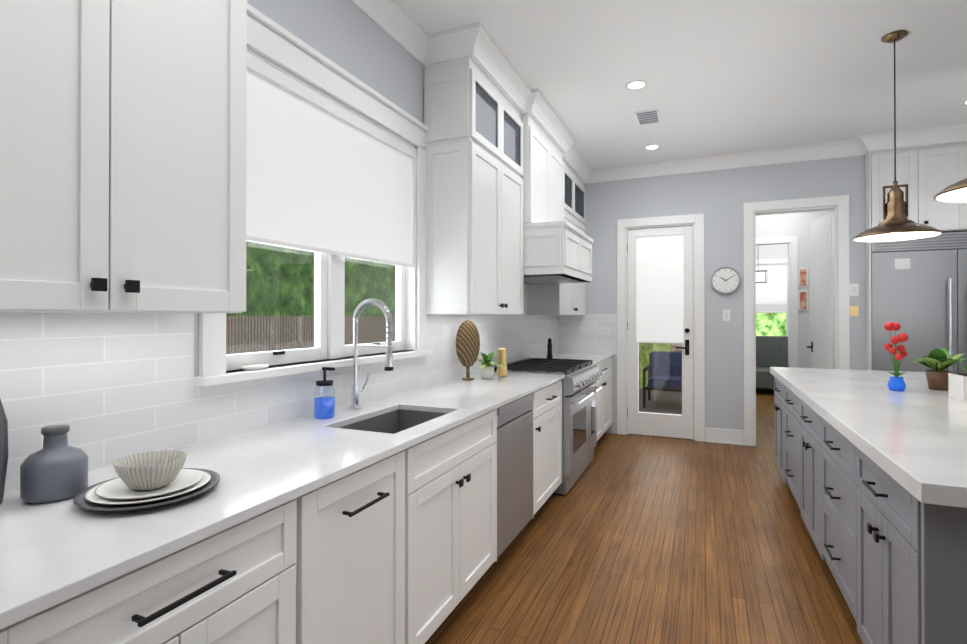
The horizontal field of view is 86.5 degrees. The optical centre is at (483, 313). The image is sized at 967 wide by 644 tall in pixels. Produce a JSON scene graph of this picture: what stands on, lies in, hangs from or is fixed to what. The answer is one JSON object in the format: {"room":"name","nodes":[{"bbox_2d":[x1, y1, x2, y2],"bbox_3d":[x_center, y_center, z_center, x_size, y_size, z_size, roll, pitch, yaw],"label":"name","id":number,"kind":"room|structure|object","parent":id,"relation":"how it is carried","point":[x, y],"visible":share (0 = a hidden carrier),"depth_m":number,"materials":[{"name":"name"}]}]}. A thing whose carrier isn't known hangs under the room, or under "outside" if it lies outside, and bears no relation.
{"room":"kitchen","nodes":[
{"label":"kitchen","id":0,"kind":"room"},
{"bbox_2d":[194,0,424,376],"bbox_3d":[-0.865,-0.162,2.280,0.150,3.070,8.950,0,0,23],"label":"wall","id":1,"kind":"structure","parent":0,"point":[350,37],"depth_m":2.59,"materials":[{"name":"grey paint"}]},
{"bbox_2d":[0,0,246,312],"bbox_3d":[-1.040,-0.852,1.254,0.330,1.698,0.864,0,0,23],"label":"upper cabinet","id":2,"kind":"object","parent":1,"relation":"attached to","point":[123,154],"depth_m":1.24,"materials":[{"name":"white paint"}]},
{"bbox_2d":[0,283,616,491],"bbox_3d":[-0.084,0.077,3.032,0.690,0.780,6.650,0,0,23],"label":"tile backsplash","id":3,"kind":"structure","parent":1,"relation":"attached to","point":[109,388],"depth_m":1.65,"materials":[{"name":"white tile"}]},
{"bbox_2d":[194,3,432,386],"bbox_3d":[-0.706,-0.456,2.524,0.160,1.420,1.610,0,0,23],"label":"window","id":4,"kind":"structure","parent":1,"relation":"in","point":[273,41],"depth_m":2.47,"materials":[{"name":"white"}]},
{"bbox_2d":[239,364,268,369],"bbox_3d":[-0.903,0.213,2.028,0.084,0.014,0.134,0,0,23],"label":"dish","id":5,"kind":"object","parent":4,"relation":"on","point":[254,367],"depth_m":2.01,"materials":[{"name":"white ceramic"}]},
{"bbox_2d":[246,52,414,267],"bbox_3d":[-0.702,-0.643,2.523,0.040,0.725,1.340,0,0,23],"label":"roller blind","id":6,"kind":"object","parent":4,"relation":"attached to","point":[325,175],"visible":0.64,"depth_m":2.39,"materials":[{"name":"white fabric"}]},
{"bbox_2d":[424,56,527,314],"bbox_3d":[-0.032,-0.839,3.604,0.330,1.698,0.977,0,0,23],"label":"upper cabinet","id":7,"kind":"object","parent":1,"relation":"attached to","point":[475,135],"depth_m":3.20,"materials":[{"name":"white paint"}]},
{"bbox_2d":[524,112,551,223],"bbox_3d":[0.306,-1.192,4.324,0.384,0.984,0.590,0,0,23],"label":"upper cabinet","id":8,"kind":"object","parent":1,"relation":"attached to","point":[537,141],"depth_m":4.14,"materials":[{"name":"white paint"}]},
{"bbox_2d":[528,164,585,314],"bbox_3d":[0.823,-0.829,5.596,0.330,1.698,1.222,0,0,23],"label":"upper cabinet","id":9,"kind":"object","parent":1,"relation":"attached to","point":[556,298],"depth_m":5.39,"materials":[{"name":"white paint"}]},
{"bbox_2d":[524,220,592,283],"bbox_3d":[0.521,-0.490,4.472,0.661,0.411,1.054,0,0,23],"label":"hood canopy","id":10,"kind":"object","parent":1,"relation":"attached to","point":[557,251],"visible":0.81,"depth_m":3.97,"materials":[{"name":"white paint"}]},
{"bbox_2d":[552,138,567,221],"bbox_3d":[0.489,-1.190,4.751,0.384,0.984,0.590,0,0,23],"label":"upper cabinet","id":11,"kind":"object","parent":1,"relation":"attached to","point":[559,164],"depth_m":4.80,"materials":[{"name":"white paint"}]},
{"bbox_2d":[350,0,966,182],"bbox_3d":[1.128,-1.635,1.351,4.250,0.135,8.800,0,0,23],"label":"crown molding","id":12,"kind":"structure","parent":1,"relation":"attached to","point":[396,21],"depth_m":4.59,"materials":[{"name":"white wood"}]},
{"bbox_2d":[425,388,862,643],"bbox_3d":[2.113,1.405,3.632,4.550,0.050,14.100,0,0,23],"label":"floor","id":13,"kind":"structure","parent":0,"point":[636,539],"depth_m":2.83,"materials":[{"name":"brown wood"}]},
{"bbox_2d":[0,617,39,643],"bbox_3d":[-1.214,0.915,0.452,0.636,0.890,1.026,0,0,23],"label":"base cabinet","id":14,"kind":"object","parent":13,"relation":"on","point":[28,633],"depth_m":0.80,"materials":[{"name":"white paint"}]},
{"bbox_2d":[40,489,323,643],"bbox_3d":[-0.908,0.919,1.165,0.636,0.890,0.810,0,0,23],"label":"base cabinet","id":15,"kind":"object","parent":13,"relation":"on","point":[261,581],"depth_m":1.15,"materials":[{"name":"white paint"}]},
{"bbox_2d":[0,421,419,632],"bbox_3d":[-0.973,0.460,0.995,0.654,0.026,2.210,0,0,23],"label":"countertop","id":16,"kind":"structure","parent":15,"relation":"on","point":[53,554],"depth_m":1.15,"materials":[{"name":"white stone"}]},
{"bbox_2d":[0,399,8,504],"bbox_3d":[-1.144,0.278,1.119,0.162,0.335,0.162,0,0,23],"label":"vase","id":17,"kind":"object","parent":16,"relation":"on","point":[4,454],"visible":1,"depth_m":1.15,"materials":[{"name":"grey ceramic"}]},
{"bbox_2d":[20,425,87,503],"bbox_3d":[-1.047,0.362,1.256,0.128,0.168,0.128,0,0,23],"label":"bottle","id":18,"kind":"object","parent":16,"relation":"on","point":[55,469],"visible":0.94,"depth_m":1.22,"materials":[{"name":"grey ceramic"}]},
{"bbox_2d":[73,450,219,510],"bbox_3d":[-0.819,0.402,1.267,0.302,0.088,0.302,0,0,23],"label":"dishes","id":19,"kind":"object","parent":16,"relation":"on","point":[143,480],"visible":1,"depth_m":1.23,"materials":[{"name":"grey ceramic"}]},
{"bbox_2d":[314,367,334,418],"bbox_3d":[-0.687,0.342,2.228,0.095,0.218,0.090,0,0,23],"label":"soap dispenser","id":20,"kind":"object","parent":16,"relation":"on","point":[324,407],"visible":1,"depth_m":2.20,"materials":[{"name":"blue"}]},
{"bbox_2d":[324,437,423,643],"bbox_3d":[-0.671,0.922,1.718,0.636,0.890,0.672,0,0,23],"label":"base cabinet","id":21,"kind":"object","parent":13,"relation":"on","point":[373,521],"depth_m":1.68,"materials":[{"name":"white paint"}]},
{"bbox_2d":[424,445,496,643],"bbox_3d":[-0.395,1.052,2.360,0.636,0.636,0.860,0,0,23],"label":"base cabinet","id":22,"kind":"object","parent":13,"relation":"on","point":[460,485],"depth_m":2.19,"materials":[{"name":"white paint"}]},
{"bbox_2d":[440,381,561,517],"bbox_3d":[0.159,0.932,3.652,0.636,0.890,0.711,0,0,23],"label":"base cabinet","id":23,"kind":"object","parent":13,"relation":"on","point":[480,433],"depth_m":3.31,"materials":[{"name":"white paint"}]},
{"bbox_2d":[364,373,563,416],"bbox_3d":[-0.003,0.472,3.255,0.654,0.026,1.589,0,0,23],"label":"countertop","id":24,"kind":"structure","parent":23,"relation":"on","point":[476,397],"depth_m":2.89,"materials":[{"name":"white stone"}]},
{"bbox_2d":[349,298,393,408],"bbox_3d":[-0.517,0.191,2.437,0.247,0.523,0.104,0,0,23],"label":"spring faucet","id":25,"kind":"object","parent":24,"relation":"on","point":[360,307],"visible":1,"depth_m":2.43,"materials":[{"name":"silver metal"}]},
{"bbox_2d":[456,320,479,380],"bbox_3d":[-0.107,0.251,3.536,0.147,0.415,0.089,0,0,23],"label":"decorative sculpture","id":26,"kind":"object","parent":24,"relation":"on","point":[467,343],"visible":1,"depth_m":3.52,"materials":[{"name":"brown wood"}]},
{"bbox_2d":[477,352,507,378],"bbox_3d":[0.032,0.364,3.575,0.285,0.189,0.270,0,0,23],"label":"fern plant","id":27,"kind":"object","parent":24,"relation":"on","point":[487,366],"visible":0.98,"depth_m":3.57,"materials":[{"name":"green plant"}]},
{"bbox_2d":[497,348,506,376],"bbox_3d":[0.137,0.357,3.736,0.076,0.205,0.076,0,0,23],"label":"brass vase","id":28,"kind":"object","parent":24,"relation":"on","point":[502,357],"visible":0.94,"depth_m":3.71,"materials":[{"name":"brown metal"}]},
{"bbox_2d":[497,392,533,557],"bbox_3d":[-0.094,0.930,3.042,0.640,0.887,0.600,0,0,23],"label":"dishwasher","id":29,"kind":"object","parent":23,"relation":"in","point":[514,467],"visible":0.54,"depth_m":2.87,"materials":[{"name":"silver metal"}]},
{"bbox_2d":[494,357,602,495],"bbox_3d":[0.571,0.906,4.449,0.749,0.953,1.050,0,0,23],"label":"range","id":30,"kind":"object","parent":13,"relation":"on","point":[580,389],"visible":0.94,"depth_m":4.13,"materials":[{"name":"silver metal"}]},
{"bbox_2d":[564,357,611,440],"bbox_3d":[0.964,0.942,5.530,0.636,0.890,1.216,0,0,23],"label":"base cabinet","id":31,"kind":"object","parent":13,"relation":"on","point":[604,395],"depth_m":5.54,"materials":[{"name":"white paint"}]},
{"bbox_2d":[539,353,613,364],"bbox_3d":[0.971,0.484,5.524,0.654,0.026,1.225,0,0,23],"label":"countertop","id":32,"kind":"structure","parent":31,"relation":"on","point":[596,358],"depth_m":5.60,"materials":[{"name":"white stone"}]},
{"bbox_2d":[547,338,552,358],"bbox_3d":[0.682,0.360,5.286,0.060,0.215,0.060,0,0,23],"label":"pepper mill","id":33,"kind":"object","parent":32,"relation":"on","point":[549,352],"visible":0.92,"depth_m":5.27,"materials":[{"name":"black metal"}]},
{"bbox_2d":[756,336,787,387],"bbox_3d":[5.130,0.915,9.196,1.290,0.990,0.900,0,0,23],"label":"tufted sofa","id":34,"kind":"object","parent":13,"relation":"on","point":[771,351],"visible":0.23,"depth_m":9.35,"materials":[{"name":"grey fabric"}]},
{"bbox_2d":[773,375,781,475],"bbox_3d":[2.887,0.948,3.890,1.130,0.861,0.681,0,0,23],"label":"base cabinet","id":35,"kind":"object","parent":13,"relation":"on","point":[777,388],"depth_m":4.16,"materials":[{"name":"grey wood"}]},
{"bbox_2d":[782,387,797,503],"bbox_3d":[2.626,0.944,3.283,1.130,0.861,0.765,0,0,23],"label":"base cabinet","id":36,"kind":"object","parent":13,"relation":"on","point":[789,402],"depth_m":3.59,"materials":[{"name":"grey wood"}]},
{"bbox_2d":[798,399,813,541],"bbox_3d":[2.373,0.941,2.694,1.130,0.861,0.641,0,0,23],"label":"base cabinet","id":37,"kind":"object","parent":13,"relation":"on","point":[805,416],"depth_m":3.04,"materials":[{"name":"grey wood"}]},
{"bbox_2d":[814,415,849,608],"bbox_3d":[2.120,0.938,2.105,1.130,0.861,0.765,0,0,23],"label":"base cabinet","id":38,"kind":"object","parent":13,"relation":"on","point":[831,452],"depth_m":2.40,"materials":[{"name":"grey wood"}]},
{"bbox_2d":[850,447,966,643],"bbox_3d":[1.869,0.935,1.492,1.150,0.861,0.683,0,0,23],"label":"base cabinet","id":39,"kind":"object","parent":13,"relation":"on","point":[871,467],"depth_m":1.58,"materials":[{"name":"grey wood"}]},
{"bbox_2d":[770,367,966,510],"bbox_3d":[2.382,0.483,2.673,1.215,0.055,3.380,0,0,23],"label":"countertop","id":40,"kind":"structure","parent":39,"relation":"on","point":[916,435],"depth_m":2.14,"materials":[{"name":"white stone"}]},
{"bbox_2d":[884,322,908,390],"bbox_3d":[2.445,0.253,3.041,0.129,0.404,0.134,0,0,23],"label":"potted plant","id":41,"kind":"object","parent":40,"relation":"on","point":[896,382],"visible":1,"depth_m":3.03,"materials":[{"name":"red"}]},
{"bbox_2d":[911,348,966,389],"bbox_3d":[2.754,0.330,3.081,0.297,0.251,0.249,0,0,23],"label":"potted plant","id":42,"kind":"object","parent":40,"relation":"on","point":[937,361],"visible":0.98,"depth_m":3.05,"materials":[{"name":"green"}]},
{"bbox_2d":[948,365,966,401],"bbox_3d":[2.577,0.361,2.677,0.180,0.184,0.180,0,0,23],"label":"potted plant","id":43,"kind":"object","parent":40,"relation":"on","point":[957,386],"visible":1,"depth_m":2.69,"materials":[{"name":"white ceramic"}]},
{"bbox_2d":[865,141,966,369],"bbox_3d":[4.397,-0.148,5.071,1.175,3.066,0.930,0,0,23],"label":"cabinet surround","id":44,"kind":"object","parent":13,"relation":"on","point":[927,173],"visible":0.52,"depth_m":4.76,"materials":[{"name":"white paint"}]},
{"bbox_2d":[871,231,966,372],"bbox_3d":[4.360,0.321,5.071,1.070,2.125,0.954,0,0,23],"label":"fridge","id":45,"kind":"object","parent":44,"relation":"in","point":[919,291],"visible":0.54,"depth_m":4.76,"materials":[{"name":"silver metal"}]},
{"bbox_2d":[396,0,966,168],"bbox_3d":[2.113,-1.740,3.650,4.550,0.100,14.100,0,0,23],"label":"ceiling","id":46,"kind":"structure","parent":0,"point":[721,77],"depth_m":3.52,"materials":[{"name":"white paint"}]},
{"bbox_2d":[624,80,647,90],"bbox_3d":[1.128,-1.685,3.800,0.169,0.005,0.169,0,0,14],"label":"recessed light","id":47,"kind":"object","parent":46,"relation":"in","point":[634,85],"depth_m":3.80,"materials":[{"name":"white"}]},
{"bbox_2d":[634,109,661,124],"bbox_3d":[1.411,-1.680,4.408,0.200,0.009,0.300,0,0,23],"label":"ceiling vent","id":48,"kind":"object","parent":46,"relation":"in","point":[647,117],"visible":0.98,"depth_m":4.40,"materials":[{"name":"white metal"}]},
{"bbox_2d":[643,144,660,149],"bbox_3d":[1.705,-1.678,5.195,0.169,0.005,0.169,0,0,-1],"label":"recessed light","id":49,"kind":"object","parent":46,"relation":"in","point":[654,146],"depth_m":5.19,"materials":[{"name":"white"}]},
{"bbox_2d":[852,30,942,241],"bbox_3d":[2.506,-1.076,3.129,0.432,1.228,0.432,0,0,23],"label":"pendant lamp","id":50,"kind":"object","parent":46,"relation":"hanging from","point":[896,224],"visible":1,"depth_m":3.10,"materials":[{"name":"brown metal"}]},
{"bbox_2d":[933,178,966,202],"bbox_3d":[2.010,-1.083,1.971,0.432,1.228,0.432,0,0,23],"label":"pendant lamp","id":51,"kind":"object","parent":46,"relation":"hanging from","point":[956,192],"visible":1,"depth_m":2.13,"materials":[{"name":"brown metal"}]},
{"bbox_2d":[584,155,865,433],"bbox_3d":[2.350,-0.144,5.689,3.070,3.070,0.150,0,0,23],"label":"wall","id":52,"kind":"structure","parent":0,"point":[718,198],"depth_m":5.51,"materials":[{"name":"grey paint"}]},
{"bbox_2d":[627,225,692,438],"bbox_3d":[1.975,0.209,5.787,0.714,2.350,0.090,0,0,23],"label":"door","id":53,"kind":"structure","parent":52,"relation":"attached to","point":[660,285],"depth_m":5.78,"materials":[{"name":"white paint"},{"name":"glass"},{"name":"black metal"}]},
{"bbox_2d":[705,428,743,444],"bbox_3d":[2.573,1.315,5.491,0.370,0.150,0.022,0,0,23],"label":"baseboard","id":54,"kind":"structure","parent":52,"relation":"attached to","point":[724,436],"depth_m":5.47,"materials":[{"name":"white wood"}]},
{"bbox_2d":[711,267,739,293],"bbox_3d":[2.583,-0.350,5.485,0.280,0.280,0.040,0,0,23],"label":"wall clock","id":55,"kind":"object","parent":52,"relation":"attached to","point":[725,280],"visible":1,"depth_m":5.47,"materials":[{"name":"silver metal"}]},
{"bbox_2d":[723,310,729,320],"bbox_3d":[2.598,0.020,5.493,0.075,0.120,0.008,0,0,23],"label":"switch plate","id":56,"kind":"object","parent":52,"relation":"attached to","point":[726,313],"depth_m":5.49,"materials":[{"name":"white plastic"}]},
{"bbox_2d":[806,212,831,368],"bbox_3d":[3.657,0.171,5.591,0.098,2.420,0.700,0,0,17],"label":"door leaf","id":57,"kind":"structure","parent":52,"relation":"in","point":[821,287],"depth_m":5.55,"materials":[{"name":"white wood"}]},
{"bbox_2d":[850,283,858,295],"bbox_3d":[3.642,-0.232,5.047,0.075,0.120,0.008,0,0,23],"label":"switch plate","id":58,"kind":"object","parent":52,"relation":"attached to","point":[854,289],"depth_m":5.04,"materials":[{"name":"white plastic"}]},
{"bbox_2d":[850,306,858,315],"bbox_3d":[3.642,-0.022,5.047,0.070,0.100,0.006,0,0,23],"label":"switch plate","id":59,"kind":"object","parent":52,"relation":"attached to","point":[854,310],"visible":1,"depth_m":5.04,"materials":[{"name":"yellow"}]},
{"bbox_2d":[756,270,766,282],"bbox_3d":[4.629,-1.088,8.660,0.248,1.150,0.248,0,0,23],"label":"chandelier","id":60,"kind":"object","parent":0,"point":[761,277],"visible":0.67,"depth_m":8.63,"materials":[{"name":"black metal"}]},
{"bbox_2d":[755,210,831,367],"bbox_3d":[4.512,-0.135,7.356,1.650,3.070,0.120,0,0,23],"label":"wall","id":61,"kind":"structure","parent":0,"point":[784,225],"depth_m":7.30,"materials":[{"name":"white paint"}]},
{"bbox_2d":[756,258,787,335],"bbox_3d":[5.273,-0.236,9.802,1.080,1.580,0.055,0,0,23],"label":"window","id":62,"kind":"structure","parent":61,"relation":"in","point":[772,295],"depth_m":9.73,"materials":[{"name":"white"}]},
{"bbox_2d":[756,236,797,367],"bbox_3d":[4.504,0.150,7.347,1.680,2.500,0.140,0,0,23],"label":"door frame","id":63,"kind":"structure","parent":61,"relation":"attached to","point":[792,241],"depth_m":7.32,"materials":[{"name":"white wood"}]},
{"bbox_2d":[798,267,807,286],"bbox_3d":[4.525,-0.510,7.273,0.110,0.280,0.021,0,0,23],"label":"picture frame","id":64,"kind":"object","parent":61,"relation":"attached to","point":[803,282],"depth_m":7.27,"materials":[{"name":"white"}]},
{"bbox_2d":[799,291,807,309],"bbox_3d":[4.525,-0.180,7.272,0.110,0.280,0.021,0,0,23],"label":"picture frame","id":65,"kind":"object","parent":61,"relation":"attached to","point":[803,295],"depth_m":7.26,"materials":[{"name":"white"}]},
{"label":"outside","id":66,"kind":"structure","parent":0,"visible":0},
{"bbox_2d":[639,388,693,423],"bbox_3d":[2.411,1.438,7.940,2.400,0.050,4.049,0,0,23],"label":"floor","id":67,"kind":"structure","parent":66,"point":[658,404],"depth_m":8.15,"materials":[{"name":"grey"}]},
{"bbox_2d":[643,351,693,407],"bbox_3d":[2.864,1.008,7.856,0.740,0.810,0.790,0,0,23],"label":"patio chair","id":68,"kind":"object","parent":67,"relation":"on","point":[664,384],"visible":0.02,"depth_m":7.96,"materials":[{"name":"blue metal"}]},
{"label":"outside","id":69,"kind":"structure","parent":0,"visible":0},
{"bbox_2d":[226,241,395,353],"bbox_3d":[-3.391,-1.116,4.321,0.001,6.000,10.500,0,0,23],"label":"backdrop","id":70,"kind":"structure","parent":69,"point":[297,316],"depth_m":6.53,"materials":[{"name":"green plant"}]},
{"bbox_2d":[639,343,681,387],"bbox_3d":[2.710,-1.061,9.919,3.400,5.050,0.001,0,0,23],"label":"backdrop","id":71,"kind":"structure","parent":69,"point":[644,360],"depth_m":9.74,"materials":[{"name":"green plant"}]},
{"bbox_2d":[756,313,785,335],"bbox_3d":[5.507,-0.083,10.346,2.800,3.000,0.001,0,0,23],"label":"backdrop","id":72,"kind":"structure","parent":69,"point":[770,324],"depth_m":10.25,"materials":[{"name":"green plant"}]}
]}

